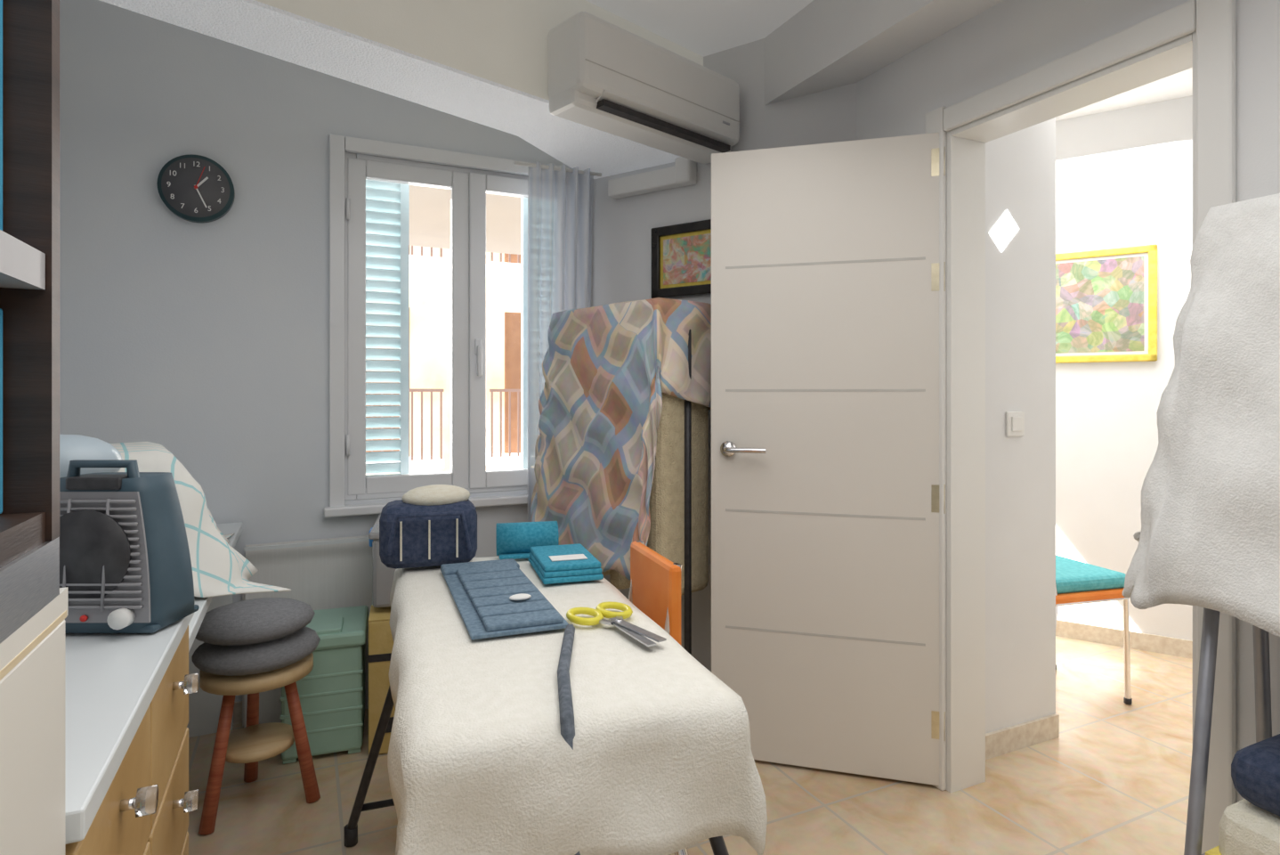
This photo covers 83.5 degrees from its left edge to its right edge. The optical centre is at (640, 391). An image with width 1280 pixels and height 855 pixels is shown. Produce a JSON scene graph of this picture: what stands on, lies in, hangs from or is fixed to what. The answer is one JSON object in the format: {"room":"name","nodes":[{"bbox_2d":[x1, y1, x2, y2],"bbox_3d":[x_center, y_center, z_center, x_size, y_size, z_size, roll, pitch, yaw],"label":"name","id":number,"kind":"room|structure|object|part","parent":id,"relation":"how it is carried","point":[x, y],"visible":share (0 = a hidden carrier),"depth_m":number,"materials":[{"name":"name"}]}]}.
{"room":"sewing room","nodes":[
{"label":"sewing room","id":0,"kind":"room"},
{"bbox_2d":[59,0,591,701],"bbox_3d":[-1.150,-0.070,2.913,2.300,2.600,0.150,0,0,-25],"label":"wall","id":1,"kind":"structure","parent":0,"point":[206,343],"depth_m":2.64,"materials":[{"name":"white paint"}]},
{"bbox_2d":[157,153,234,222],"bbox_3d":[-1.600,-0.733,2.590,0.236,0.236,0.051,0,0,-25],"label":"wall clock","id":2,"kind":"object","parent":1,"relation":"attached to","point":[195,188],"visible":1,"depth_m":2.57,"materials":[{"name":"black plastic"}]},
{"bbox_2d":[233,700,242,724],"bbox_3d":[-1.120,1.190,2.837,1.990,0.080,0.012,0,0,-25],"label":"baseboard","id":3,"kind":"structure","parent":1,"relation":"attached to","point":[238,705],"depth_m":2.66,"materials":[{"name":"ceramic"}]},
{"bbox_2d":[324,494,527,517],"bbox_3d":[-0.711,0.463,3.003,1.120,0.035,0.060,0,0,-25],"label":"sill","id":4,"kind":"structure","parent":1,"relation":"attached to","point":[358,509],"depth_m":2.84,"materials":[{"name":"white stone"}]},
{"bbox_2d":[329,133,570,506],"bbox_3d":[-0.765,-0.260,3.117,1.080,1.480,0.283,0,0,-25],"label":"window","id":5,"kind":"structure","parent":1,"relation":"in","point":[369,195],"depth_m":3.03,"materials":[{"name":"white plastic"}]},
{"bbox_3d":[-1.183,-0.260,2.801,0.055,1.480,0.024,0,0,-25],"label":"casing","id":6,"kind":"part","parent":5,"relation":"part of","materials":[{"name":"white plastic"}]},
{"bbox_3d":[-1.164,-0.260,2.878,0.045,1.380,0.070,0,0,-25],"label":"frame","id":7,"kind":"part","parent":5,"relation":"part of","materials":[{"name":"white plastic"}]},
{"bbox_3d":[-0.952,-0.895,2.962,0.338,0.070,0.050,0,0,-25],"label":"sash rail","id":8,"kind":"part","parent":5,"relation":"part of","materials":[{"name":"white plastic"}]},
{"bbox_3d":[-0.952,0.375,2.962,0.338,0.070,0.050,0,0,-25],"label":"sash rail","id":9,"kind":"part","parent":5,"relation":"part of","materials":[{"name":"white plastic"}]},
{"bbox_3d":[-0.954,-0.260,2.966,0.338,1.198,0.006,0,0,-25],"label":"sash glass","id":10,"kind":"part","parent":5,"relation":"part of","materials":[{"name":"white"}]},
{"bbox_3d":[-0.745,-0.927,3.075,0.878,0.045,0.070,0,0,-25],"label":"frame","id":11,"kind":"part","parent":5,"relation":"part of","materials":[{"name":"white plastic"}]},
{"bbox_3d":[-0.745,0.407,3.075,0.878,0.045,0.070,0,0,-25],"label":"frame","id":12,"kind":"part","parent":5,"relation":"part of","materials":[{"name":"white plastic"}]},
{"bbox_3d":[-0.719,-0.973,3.019,0.968,0.055,0.024,0,0,-25],"label":"casing","id":13,"kind":"part","parent":5,"relation":"part of","materials":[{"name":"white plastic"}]},
{"bbox_3d":[-0.675,-0.130,3.020,0.020,0.130,0.030,0,0,-25],"label":"handle lever","id":14,"kind":"part","parent":5,"relation":"part of","materials":[{"name":"white plastic"}]},
{"bbox_3d":[-0.517,-0.895,3.155,0.328,0.070,0.050,0,0,-25],"label":"sash rail","id":15,"kind":"part","parent":5,"relation":"part of","materials":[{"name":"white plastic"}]},
{"bbox_3d":[-0.517,0.375,3.155,0.328,0.070,0.050,0,0,-25],"label":"sash rail","id":16,"kind":"part","parent":5,"relation":"part of","materials":[{"name":"white plastic"}]},
{"bbox_2d":[186,635,1192,854],"bbox_3d":[1.411,1.280,2.874,9.000,0.100,10.000,0,0,-25],"label":"floor","id":17,"kind":"structure","parent":0,"point":[1115,778],"depth_m":2.16,"materials":[{"name":"tile"}]},
{"bbox_2d":[0,0,67,854],"bbox_3d":[-0.498,-0.061,-0.097,0.604,2.577,1.351,0,0,-25],"label":"bookshelf","id":18,"kind":"object","parent":17,"relation":"on","point":[34,605],"visible":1,"depth_m":0.59,"materials":[{"name":"beige laminate"}]},
{"bbox_2d":[0,0,2,230],"bbox_3d":[-0.591,-0.243,0.520,0.186,0.255,0.054,0,0,-25],"label":"book","id":19,"kind":"object","parent":18,"relation":"on","point":[1,1],"depth_m":0.58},
{"bbox_2d":[0,307,2,513],"bbox_3d":[-0.624,0.016,0.511,0.254,0.167,0.041,0,0,-25],"label":"book","id":20,"kind":"object","parent":18,"relation":"on","point":[1,309],"depth_m":0.58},
{"bbox_3d":[-0.488,-0.100,-0.105,0.584,0.030,1.279,0,0,-25],"label":"shelf","id":21,"kind":"part","parent":18,"relation":"part of","materials":[{"name":"grey laminate"}]},
{"bbox_3d":[-0.488,0.115,-0.105,0.584,0.030,1.279,0,0,-25],"label":"shelf","id":22,"kind":"part","parent":18,"relation":"part of","materials":[{"name":"brown wood"}]},
{"bbox_3d":[-0.234,0.360,0.028,0.020,0.320,1.340,0,0,-25],"label":"drawer","id":23,"kind":"part","parent":18,"relation":"part of","materials":[{"name":"beige laminate"}]},
{"bbox_2d":[64,599,199,854],"bbox_3d":[-0.931,0.805,0.865,0.640,0.850,0.746,0,0,-25],"label":"dresser","id":24,"kind":"object","parent":17,"relation":"on","point":[127,792],"visible":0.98,"depth_m":0.94,"materials":[{"name":"brown wood"}]},
{"bbox_3d":[-0.603,0.515,0.816,0.020,0.182,0.360,0,0,-25],"label":"drawer","id":25,"kind":"part","parent":24,"relation":"part of","materials":[{"name":"brown wood"}]},
{"bbox_3d":[-0.587,0.473,0.824,0.020,0.012,0.012,0,0,-25],"label":"knob stem","id":26,"kind":"part","parent":24,"relation":"part of","materials":[{"name":"silver metal"}]},
{"bbox_2d":[59,459,199,632],"bbox_3d":[-0.858,0.243,1.166,0.210,0.268,0.151,0,0,0],"label":"heater","id":27,"kind":"object","parent":24,"relation":"on","point":[125,563],"visible":0.8,"depth_m":1.12,"materials":[{"name":"teal plastic"}]},
{"bbox_2d":[59,498,143,611],"bbox_3d":[-0.858,0.252,1.108,0.163,0.170,0.082,0,0,-25],"label":"grille","id":28,"kind":"object","parent":27,"relation":"attached to","point":[101,539],"depth_m":1.11,"materials":[{"name":"grey metal"}]},
{"bbox_3d":[-0.858,0.131,1.147,0.108,0.044,0.059,0,0,-25],"label":"carry handle","id":29,"kind":"part","parent":27,"relation":"part of","materials":[{"name":"teal plastic"}]},
{"bbox_3d":[-0.858,0.257,1.112,0.179,0.200,0.089,0,0,-25],"label":"panel","id":30,"kind":"part","parent":27,"relation":"part of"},
{"bbox_3d":[-0.795,0.347,1.100,0.030,0.030,0.018,-25,0,0],"label":"knob","id":31,"kind":"part","parent":27,"relation":"part of","materials":[{"name":"white plastic"}]},
{"bbox_3d":[-0.571,0.473,0.831,0.018,0.032,0.032,0,0,-25],"label":"knob","id":32,"kind":"part","parent":24,"relation":"part of","materials":[{"name":"plastic"}]},
{"bbox_3d":[-0.603,0.705,0.816,0.020,0.182,0.360,0,0,-25],"label":"drawer","id":33,"kind":"part","parent":24,"relation":"part of","materials":[{"name":"brown wood"}]},
{"bbox_3d":[-0.759,0.705,1.149,0.020,0.182,0.360,0,0,-25],"label":"drawer","id":34,"kind":"part","parent":24,"relation":"part of","materials":[{"name":"brown wood"}]},
{"bbox_3d":[-0.759,0.515,1.149,0.020,0.182,0.360,0,0,-25],"label":"drawer","id":35,"kind":"part","parent":24,"relation":"part of","materials":[{"name":"brown wood"}]},
{"bbox_3d":[-0.743,0.473,1.157,0.020,0.012,0.012,0,0,-25],"label":"knob stem","id":36,"kind":"part","parent":24,"relation":"part of","materials":[{"name":"silver metal"}]},
{"bbox_3d":[-0.743,0.663,1.157,0.020,0.012,0.012,0,0,-25],"label":"knob stem","id":37,"kind":"part","parent":24,"relation":"part of","materials":[{"name":"silver metal"}]},
{"bbox_3d":[-0.759,0.895,1.149,0.020,0.182,0.360,0,0,-25],"label":"drawer","id":38,"kind":"part","parent":24,"relation":"part of","materials":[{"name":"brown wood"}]},
{"bbox_3d":[-0.728,0.473,1.164,0.018,0.032,0.032,0,0,-25],"label":"knob","id":39,"kind":"part","parent":24,"relation":"part of","materials":[{"name":"glass"}]},
{"bbox_3d":[-0.728,0.663,1.164,0.018,0.032,0.032,0,0,-25],"label":"knob","id":40,"kind":"part","parent":24,"relation":"part of","materials":[{"name":"plastic"}]},
{"bbox_2d":[186,521,242,737],"bbox_3d":[-1.425,0.855,1.860,0.594,0.750,1.460,0,0,-25],"label":"desk","id":41,"kind":"object","parent":17,"relation":"on","point":[204,707],"visible":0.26,"depth_m":2.56,"materials":[{"name":"white laminate"}]},
{"bbox_2d":[59,434,122,477],"bbox_3d":[-1.114,0.277,1.322,0.285,0.400,0.162,0,0,9],"label":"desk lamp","id":42,"kind":"object","parent":41,"relation":"on","point":[72,447],"visible":0.19,"depth_m":1.29,"materials":[{"name":"white plastic"}]},
{"bbox_2d":[110,441,291,597],"bbox_3d":[-1.333,0.309,1.867,0.606,0.336,0.859,0,0,-37],"label":"cloth","id":43,"kind":"object","parent":41,"relation":"on","point":[218,569],"visible":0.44,"depth_m":1.72,"materials":[{"name":"fabric"}]},
{"bbox_3d":[-1.744,0.870,2.503,0.564,0.720,0.025,0,0,-25],"label":"panel","id":44,"kind":"part","parent":41,"relation":"part of","materials":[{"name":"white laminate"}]},
{"bbox_2d":[191,597,320,834],"bbox_3d":[-1.147,0.933,2.150,0.345,0.595,0.347,0,0,-25],"label":"wooden stool","id":45,"kind":"object","parent":17,"relation":"on","point":[250,647],"visible":0.99,"depth_m":2.06,"materials":[{"name":"brown wood"}]},
{"bbox_3d":[-1.195,1.034,2.036,0.038,0.394,0.040,9,-11,-24],"label":"leg","id":46,"kind":"part","parent":45,"relation":"part of","materials":[{"name":"red wood"}]},
{"bbox_3d":[-1.214,1.034,2.248,0.038,0.394,0.040,2,10,-25],"label":"leg","id":47,"kind":"part","parent":45,"relation":"part of","materials":[{"name":"red wood"}]},
{"bbox_2d":[194,597,315,645],"bbox_3d":[-1.157,0.685,2.152,0.330,0.099,0.330,0,0,-25],"label":"cushion","id":48,"kind":"object","parent":45,"relation":"on","point":[264,620],"depth_m":2.07,"materials":[{"name":"grey fabric"}]},
{"bbox_2d":[191,625,320,675],"bbox_3d":[-1.143,0.765,2.148,0.340,0.102,0.340,0,0,-25],"label":"cushion","id":49,"kind":"object","parent":45,"relation":"on","point":[290,653],"depth_m":2.04,"materials":[{"name":"grey fabric"}]},
{"bbox_3d":[-1.143,0.828,2.148,0.300,0.035,0.300,0,0,-25],"label":"seat","id":50,"kind":"part","parent":45,"relation":"part of","materials":[{"name":"brown wood"}]},
{"bbox_2d":[225,721,294,762],"bbox_3d":[-1.143,1.048,2.148,0.200,0.025,0.200,0,0,-25],"label":"shelf","id":51,"kind":"object","parent":45,"relation":"attached to","point":[255,741],"depth_m":2.13,"materials":[{"name":"brown wood"}]},
{"bbox_3d":[-1.021,1.034,2.159,0.038,0.394,0.040,-11,1,-25],"label":"leg","id":52,"kind":"part","parent":45,"relation":"part of","materials":[{"name":"red wood"}]},
{"bbox_2d":[242,534,372,727],"bbox_3d":[-1.254,0.895,2.723,0.450,0.663,0.087,0,0,-25],"label":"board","id":53,"kind":"object","parent":17,"relation":"on","point":[330,572],"visible":0.4,"depth_m":2.74,"materials":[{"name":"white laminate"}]},
{"bbox_2d":[279,605,368,763],"bbox_3d":[-1.111,1.011,2.538,0.275,0.432,0.325,0,0,-19],"label":"storage bin","id":54,"kind":"object","parent":17,"relation":"on","point":[332,695],"visible":0.69,"depth_m":2.41,"materials":[{"name":"green plastic"}]},
{"bbox_3d":[-1.111,0.835,2.538,0.275,0.050,0.325,0,0,-19],"label":"lid","id":55,"kind":"part","parent":54,"relation":"part of","materials":[{"name":"green plastic"}]},
{"bbox_2d":[367,605,395,753],"bbox_3d":[-0.826,0.987,2.660,0.302,0.480,0.423,0,0,-15],"label":"cardboard box","id":56,"kind":"object","parent":17,"relation":"on","point":[380,638],"visible":0.23,"depth_m":2.43,"materials":[{"name":"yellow cardboard"}]},
{"bbox_2d":[367,652,391,662],"bbox_3d":[-0.784,0.900,2.505,0.302,0.025,0.100,0,0,-15],"label":"print","id":57,"kind":"object","parent":56,"relation":"attached to","point":[372,657],"depth_m":2.43,"materials":[{"name":"black plastic"}]},
{"bbox_2d":[368,513,395,607],"bbox_3d":[-0.826,0.609,2.656,0.320,0.262,0.410,0,0,-15],"label":"storage box","id":58,"kind":"object","parent":56,"relation":"on","point":[383,575],"visible":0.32,"depth_m":2.45,"materials":[{"name":"grey plastic"}]},
{"bbox_3d":[-0.827,0.490,2.661,0.300,0.025,0.400,0,0,-15],"label":"lid","id":59,"kind":"part","parent":58,"relation":"part of","materials":[{"name":"plastic"}]},
{"bbox_2d":[385,716,393,732],"bbox_3d":[-0.849,1.130,2.437,0.060,0.050,0.004,0,0,-15],"label":"print","id":60,"kind":"object","parent":56,"relation":"attached to","point":[390,724],"depth_m":2.43},
{"bbox_2d":[344,556,767,854],"bbox_3d":[-0.249,0.848,1.531,0.775,0.758,1.228,0,0,-19],"label":"folding table","id":61,"kind":"object","parent":17,"relation":"on","point":[660,761],"visible":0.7,"depth_m":1.07,"materials":[{"name":"white fabric"}]},
{"bbox_2d":[379,484,477,568],"bbox_3d":[-0.566,0.358,1.924,0.250,0.212,0.197,0,0,-17],"label":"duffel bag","id":62,"kind":"object","parent":61,"relation":"on","point":[433,524],"visible":0.99,"depth_m":1.88,"materials":[{"name":"blue fabric"}]},
{"bbox_2d":[440,558,580,854],"bbox_3d":[-0.252,0.822,1.444,0.194,0.777,0.975,0,0,-22],"label":"roll","id":63,"kind":"object","parent":61,"relation":"on","point":[492,598],"visible":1,"depth_m":1.48,"materials":[{"name":"blue fabric"}]},
{"bbox_2d":[495,520,558,558],"bbox_3d":[-0.321,0.418,2.043,0.170,0.091,0.100,0,0,-13],"label":"roll","id":64,"kind":"object","parent":61,"relation":"on","point":[514,540],"visible":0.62,"depth_m":2.01,"materials":[{"name":"teal fabric"}]},
{"bbox_2d":[528,542,603,583],"bbox_3d":[-0.197,0.441,1.863,0.150,0.045,0.250,0,0,-17],"label":"fabric","id":65,"kind":"object","parent":61,"relation":"on","point":[565,563],"visible":1,"depth_m":1.77,"materials":[{"name":"teal fabric"}]},
{"bbox_2d":[566,600,666,646],"bbox_3d":[-0.050,0.456,1.408,0.140,0.013,0.262,0,0,-25],"label":"scissors","id":66,"kind":"object","parent":61,"relation":"on","point":[615,618],"visible":1,"depth_m":1.43,"materials":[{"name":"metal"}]},
{"bbox_3d":[-0.017,0.458,1.367,0.018,0.003,0.160,0,0,-29],"label":"blade","id":67,"kind":"part","parent":66,"relation":"part of","materials":[{"name":"metal"}]},
{"bbox_3d":[-0.007,0.454,1.374,0.018,0.003,0.160,0,0,-37],"label":"blade","id":68,"kind":"part","parent":66,"relation":"part of","materials":[{"name":"metal"}]},
{"bbox_2d":[530,297,711,655],"bbox_3d":[-0.071,0.452,2.717,0.469,1.551,0.734,0,0,-42],"label":"rack","id":69,"kind":"object","parent":17,"relation":"on","point":[621,447],"visible":0.81,"depth_m":2.51,"materials":[{"name":"multicoloured fabric"}]},
{"bbox_2d":[628,540,682,854],"bbox_3d":[-0.126,0.808,1.690,0.381,0.839,0.300,0,0,-19],"label":"chair","id":70,"kind":"object","parent":17,"relation":"on","point":[655,579],"visible":0.27,"depth_m":1.69,"materials":[{"name":"orange plastic"}]},
{"bbox_3d":[-0.027,0.590,1.862,0.081,0.403,0.028,0,0,-25],"label":"post","id":71,"kind":"part","parent":70,"relation":"part of","materials":[{"name":"orange wood"}]},
{"bbox_3d":[0.034,0.490,1.745,0.030,0.200,0.300,0,0,-19],"label":"backrest","id":72,"kind":"part","parent":70,"relation":"part of","materials":[{"name":"orange plastic"}]},
{"bbox_3d":[0.058,0.590,1.616,0.081,0.403,0.028,0,0,-25],"label":"post","id":73,"kind":"part","parent":70,"relation":"part of","materials":[{"name":"orange wood"}]},
{"bbox_2d":[1055,554,1132,704],"bbox_3d":[1.683,0.818,2.951,0.441,0.819,0.400,0,0,-15],"label":"chair","id":74,"kind":"object","parent":17,"relation":"on","point":[1077,582],"visible":0.16,"depth_m":2.80,"materials":[{"name":"teal fabric"}]},
{"bbox_3d":[1.703,0.790,2.957,0.400,0.035,0.400,0,0,-15],"label":"seat","id":75,"kind":"part","parent":74,"relation":"part of","materials":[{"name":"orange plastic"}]},
{"bbox_2d":[1055,554,1126,593],"bbox_3d":[1.703,0.745,2.957,0.380,0.060,0.380,0,0,-15],"label":"seat cushion","id":76,"kind":"object","parent":74,"relation":"on","point":[1073,576],"depth_m":2.80,"materials":[{"name":"teal fabric"}]},
{"bbox_3d":[1.731,1.011,2.778,0.416,0.418,0.091,0,0,-25],"label":"leg frame","id":77,"kind":"part","parent":74,"relation":"part of","materials":[{"name":"silver metal"}]},
{"bbox_2d":[1122,193,1279,854],"bbox_3d":[1.247,0.430,1.105,0.379,1.595,0.857,0,0,-25],"label":"rack","id":78,"kind":"object","parent":17,"relation":"on","point":[1209,536],"visible":0.99,"depth_m":1.32,"materials":[{"name":"white fabric"}]},
{"bbox_3d":[1.117,0.431,1.366,0.351,1.542,0.026,0,0,-25],"label":"frame","id":79,"kind":"part","parent":78,"relation":"part of","materials":[{"name":"grey metal"}]},
{"bbox_2d":[1205,733,1279,854],"bbox_3d":[1.190,0.925,1.229,0.274,0.601,0.254,0,0,-25],"label":"pouf","id":80,"kind":"object","parent":17,"relation":"on","point":[1250,825],"visible":1,"depth_m":1.24,"materials":[{"name":"beige fabric"}]},
{"bbox_3d":[1.190,0.830,1.229,0.274,0.012,0.254,0,0,-25],"label":"trim","id":81,"kind":"part","parent":80,"relation":"part of","materials":[{"name":"yellow fabric"}]},
{"bbox_2d":[591,38,856,671],"bbox_3d":[0.331,-0.070,2.967,1.304,2.600,0.289,0,0,42],"label":"wall","id":82,"kind":"structure","parent":0,"point":[621,229],"depth_m":2.94,"materials":[{"name":"white paint"}]},
{"bbox_2d":[547,11,740,198],"bbox_3d":[-0.107,-1.030,2.749,0.800,0.360,0.634,0,0,-43],"label":"air conditioner","id":83,"kind":"object","parent":82,"relation":"attached to","point":[603,76],"visible":0.98,"depth_m":2.47,"materials":[{"name":"plastic"}]},
{"bbox_2d":[596,98,730,152],"bbox_3d":[0.086,-0.938,2.573,0.640,0.020,0.085,0,0,-43],"label":"air vent","id":84,"kind":"object","parent":83,"relation":"attached to","point":[619,113],"depth_m":2.53,"materials":[{"name":"plastic"}]},
{"bbox_2d":[651,218,711,298],"bbox_3d":[0.214,-0.545,2.947,0.390,0.300,0.030,0,0,35],"label":"painting","id":85,"kind":"object","parent":82,"relation":"attached to","point":[681,253],"visible":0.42,"depth_m":2.97,"materials":[{"name":"multicoloured paper"}]},
{"bbox_3d":[0.070,-0.545,3.046,0.040,0.300,0.030,0,0,35],"label":"frame","id":86,"kind":"part","parent":85,"relation":"part of","materials":[{"name":"black paint"}]},
{"bbox_3d":[0.214,-0.675,2.947,0.390,0.040,0.030,0,0,35],"label":"frame","id":87,"kind":"part","parent":85,"relation":"part of","materials":[{"name":"black paint"}]},
{"bbox_3d":[0.214,-0.415,2.947,0.390,0.040,0.030,0,0,35],"label":"frame","id":88,"kind":"part","parent":85,"relation":"part of","materials":[{"name":"black paint"}]},
{"bbox_2d":[409,0,1192,254],"bbox_3d":[1.411,-1.420,2.874,9.000,0.100,10.000,0,0,-25],"label":"ceiling","id":89,"kind":"structure","parent":0,"point":[704,28],"depth_m":2.84,"materials":[{"name":"paint"}]},
{"bbox_2d":[98,0,703,178],"bbox_3d":[-0.721,-1.167,2.342,2.290,0.405,1.247,0,0,-25],"label":"ceiling beam","id":90,"kind":"structure","parent":89,"relation":"attached to","point":[484,62],"depth_m":2.20,"materials":[{"name":"white paint"}]},
{"bbox_2d":[513,161,601,521],"bbox_3d":[-0.347,-0.180,3.075,0.390,1.580,0.083,0,0,-25],"label":"window curtain","id":91,"kind":"object","parent":89,"relation":"hanging from","point":[560,198],"visible":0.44,"depth_m":3.06,"materials":[{"name":"white fabric"}]},
{"bbox_3d":[-0.347,-0.955,3.075,0.390,0.016,0.016,0,0,-25],"label":"rod","id":92,"kind":"part","parent":91,"relation":"part of","materials":[{"name":"white paint"}]},
{"bbox_2d":[764,0,1003,105],"bbox_3d":[1.375,-1.240,1.095,0.180,0.260,3.810,0,0,-25],"label":"ceiling beam","id":93,"kind":"structure","parent":89,"relation":"attached to","point":[827,44],"depth_m":2.41,"materials":[{"name":"white paint"}]},
{"bbox_2d":[985,117,1055,733],"bbox_3d":[0.926,-0.070,3.186,0.490,2.600,1.603,0,0,-25],"label":"wall","id":94,"kind":"structure","parent":0,"point":[1020,166],"depth_m":2.49,"materials":[{"name":"paint"}]},
{"bbox_2d":[1005,411,1024,436],"bbox_3d":[1.293,0.110,2.467,0.085,0.085,0.016,0,0,-25],"label":"light switch","id":95,"kind":"object","parent":94,"relation":"attached to","point":[1015,420],"visible":1,"depth_m":2.46,"materials":[{"name":"white paint"}]},
{"bbox_2d":[985,712,1059,759],"bbox_3d":[1.269,1.190,2.458,0.490,0.080,0.012,0,0,-25],"label":"baseboard","id":96,"kind":"structure","parent":94,"relation":"attached to","point":[1021,735],"depth_m":2.48,"materials":[{"name":"tile"}]},
{"bbox_2d":[856,0,1279,802],"bbox_3d":[1.622,-0.070,0.957,0.150,2.600,3.650,0,0,-25],"label":"wall","id":97,"kind":"structure","parent":0,"point":[1009,39],"depth_m":1.88,"materials":[{"name":"white paint"}]},
{"bbox_2d":[711,0,1236,853],"bbox_3d":[0.888,0.175,2.130,1.383,2.110,0.488,0,0,41],"label":"door","id":98,"kind":"structure","parent":97,"relation":"in","point":[848,277],"depth_m":2.27,"materials":[{"name":"white paint"}]},
{"bbox_3d":[0.334,0.190,2.345,0.109,0.018,0.140,0,0,-25],"label":"handle lever","id":99,"kind":"part","parent":98,"relation":"part of","materials":[{"name":"silver metal"}]},
{"bbox_3d":[0.917,-0.710,2.220,0.030,0.085,0.003,0,0,16],"label":"hinge plate","id":100,"kind":"part","parent":98,"relation":"part of","materials":[{"name":"gold metal"}]},
{"bbox_3d":[0.917,-0.355,2.220,0.030,0.085,0.003,0,0,16],"label":"hinge plate","id":101,"kind":"part","parent":98,"relation":"part of","materials":[{"name":"gold metal"}]},
{"bbox_3d":[0.917,0.330,2.220,0.030,0.085,0.003,0,0,16],"label":"hinge plate","id":102,"kind":"part","parent":98,"relation":"part of","materials":[{"name":"gold metal"}]},
{"bbox_3d":[0.917,1.030,2.220,0.030,0.085,0.003,0,0,16],"label":"hinge plate","id":103,"kind":"part","parent":98,"relation":"part of","materials":[{"name":"gold metal"}]},
{"bbox_3d":[0.923,0.175,2.241,0.020,2.110,0.070,0,0,-25],"label":"frame casing","id":104,"kind":"part","parent":98,"relation":"part of","materials":[{"name":"white paint"}]},
{"bbox_3d":[1.085,-0.835,1.898,0.020,0.070,0.688,0,0,-25],"label":"frame casing","id":105,"kind":"part","parent":98,"relation":"part of","materials":[{"name":"white paint"}]},
{"bbox_3d":[1.247,0.175,1.554,0.020,2.110,0.070,0,0,-25],"label":"frame casing","id":106,"kind":"part","parent":98,"relation":"part of","materials":[{"name":"white paint"}]},
{"bbox_3d":[1.162,-1.090,1.934,0.150,0.560,0.710,0,0,-25],"label":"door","id":107,"kind":"part","parent":97,"relation":"part of","materials":[{"name":"white paint"}]},
{"bbox_2d":[1055,95,1192,639],"bbox_3d":[2.891,-0.070,3.174,5.400,2.600,0.154,0,0,35],"label":"wall","id":108,"kind":"structure","parent":0,"point":[1124,176],"depth_m":3.48,"materials":[{"name":"paint"}]},
{"bbox_2d":[1055,243,1157,363],"bbox_3d":[2.200,-0.420,3.547,0.580,0.550,0.030,0,0,35],"label":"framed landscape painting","id":109,"kind":"object","parent":108,"relation":"attached to","point":[1106,299],"visible":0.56,"depth_m":3.49,"materials":[{"name":"yellow paint"}]},
{"bbox_3d":[2.200,-0.677,3.547,0.580,0.035,0.030,0,0,35],"label":"frame","id":110,"kind":"part","parent":109,"relation":"part of","materials":[{"name":"yellow wood"}]},
{"bbox_3d":[2.200,-0.163,3.547,0.580,0.035,0.030,0,0,35],"label":"frame","id":111,"kind":"part","parent":109,"relation":"part of","materials":[{"name":"yellow wood"}]},
{"bbox_3d":[2.424,-0.420,3.392,0.035,0.550,0.030,0,0,35],"label":"frame","id":112,"kind":"part","parent":109,"relation":"part of","materials":[{"name":"yellow wood"}]},
{"bbox_2d":[1055,619,1192,658],"bbox_3d":[2.846,1.190,3.110,5.400,0.080,0.013,0,0,35],"label":"baseboard","id":113,"kind":"structure","parent":108,"relation":"attached to","point":[1176,646],"depth_m":3.46,"materials":[{"name":"tile"}]},
{"label":"outside","id":114,"kind":"structure","parent":0,"visible":0},
{"bbox_2d":[365,245,521,474],"bbox_3d":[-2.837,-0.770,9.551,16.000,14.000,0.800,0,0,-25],"label":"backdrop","id":115,"kind":"structure","parent":114,"point":[429,267],"depth_m":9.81,"materials":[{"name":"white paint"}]},
{"bbox_3d":[-3.456,-0.130,9.459,0.800,2.000,0.050,0,0,-25],"label":"balcony door","id":116,"kind":"part","parent":115,"relation":"part of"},
{"bbox_3d":[-3.218,-0.020,8.952,1.500,0.040,0.040,0,0,-25],"label":"balcony handrail","id":117,"kind":"part","parent":115,"relation":"part of","materials":[{"name":"metal"}]},
{"bbox_3d":[-1.318,-0.020,9.846,1.500,0.040,0.040,0,0,-25],"label":"balcony handrail","id":118,"kind":"part","parent":115,"relation":"part of","materials":[{"name":"metal"}]},
{"bbox_3d":[-1.556,-2.730,10.353,0.800,2.000,0.050,0,0,-25],"label":"balcony door","id":119,"kind":"part","parent":115,"relation":"part of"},
{"bbox_3d":[-1.556,-0.130,10.353,0.800,2.000,0.050,0,0,-25],"label":"balcony door","id":120,"kind":"part","parent":115,"relation":"part of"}
]}

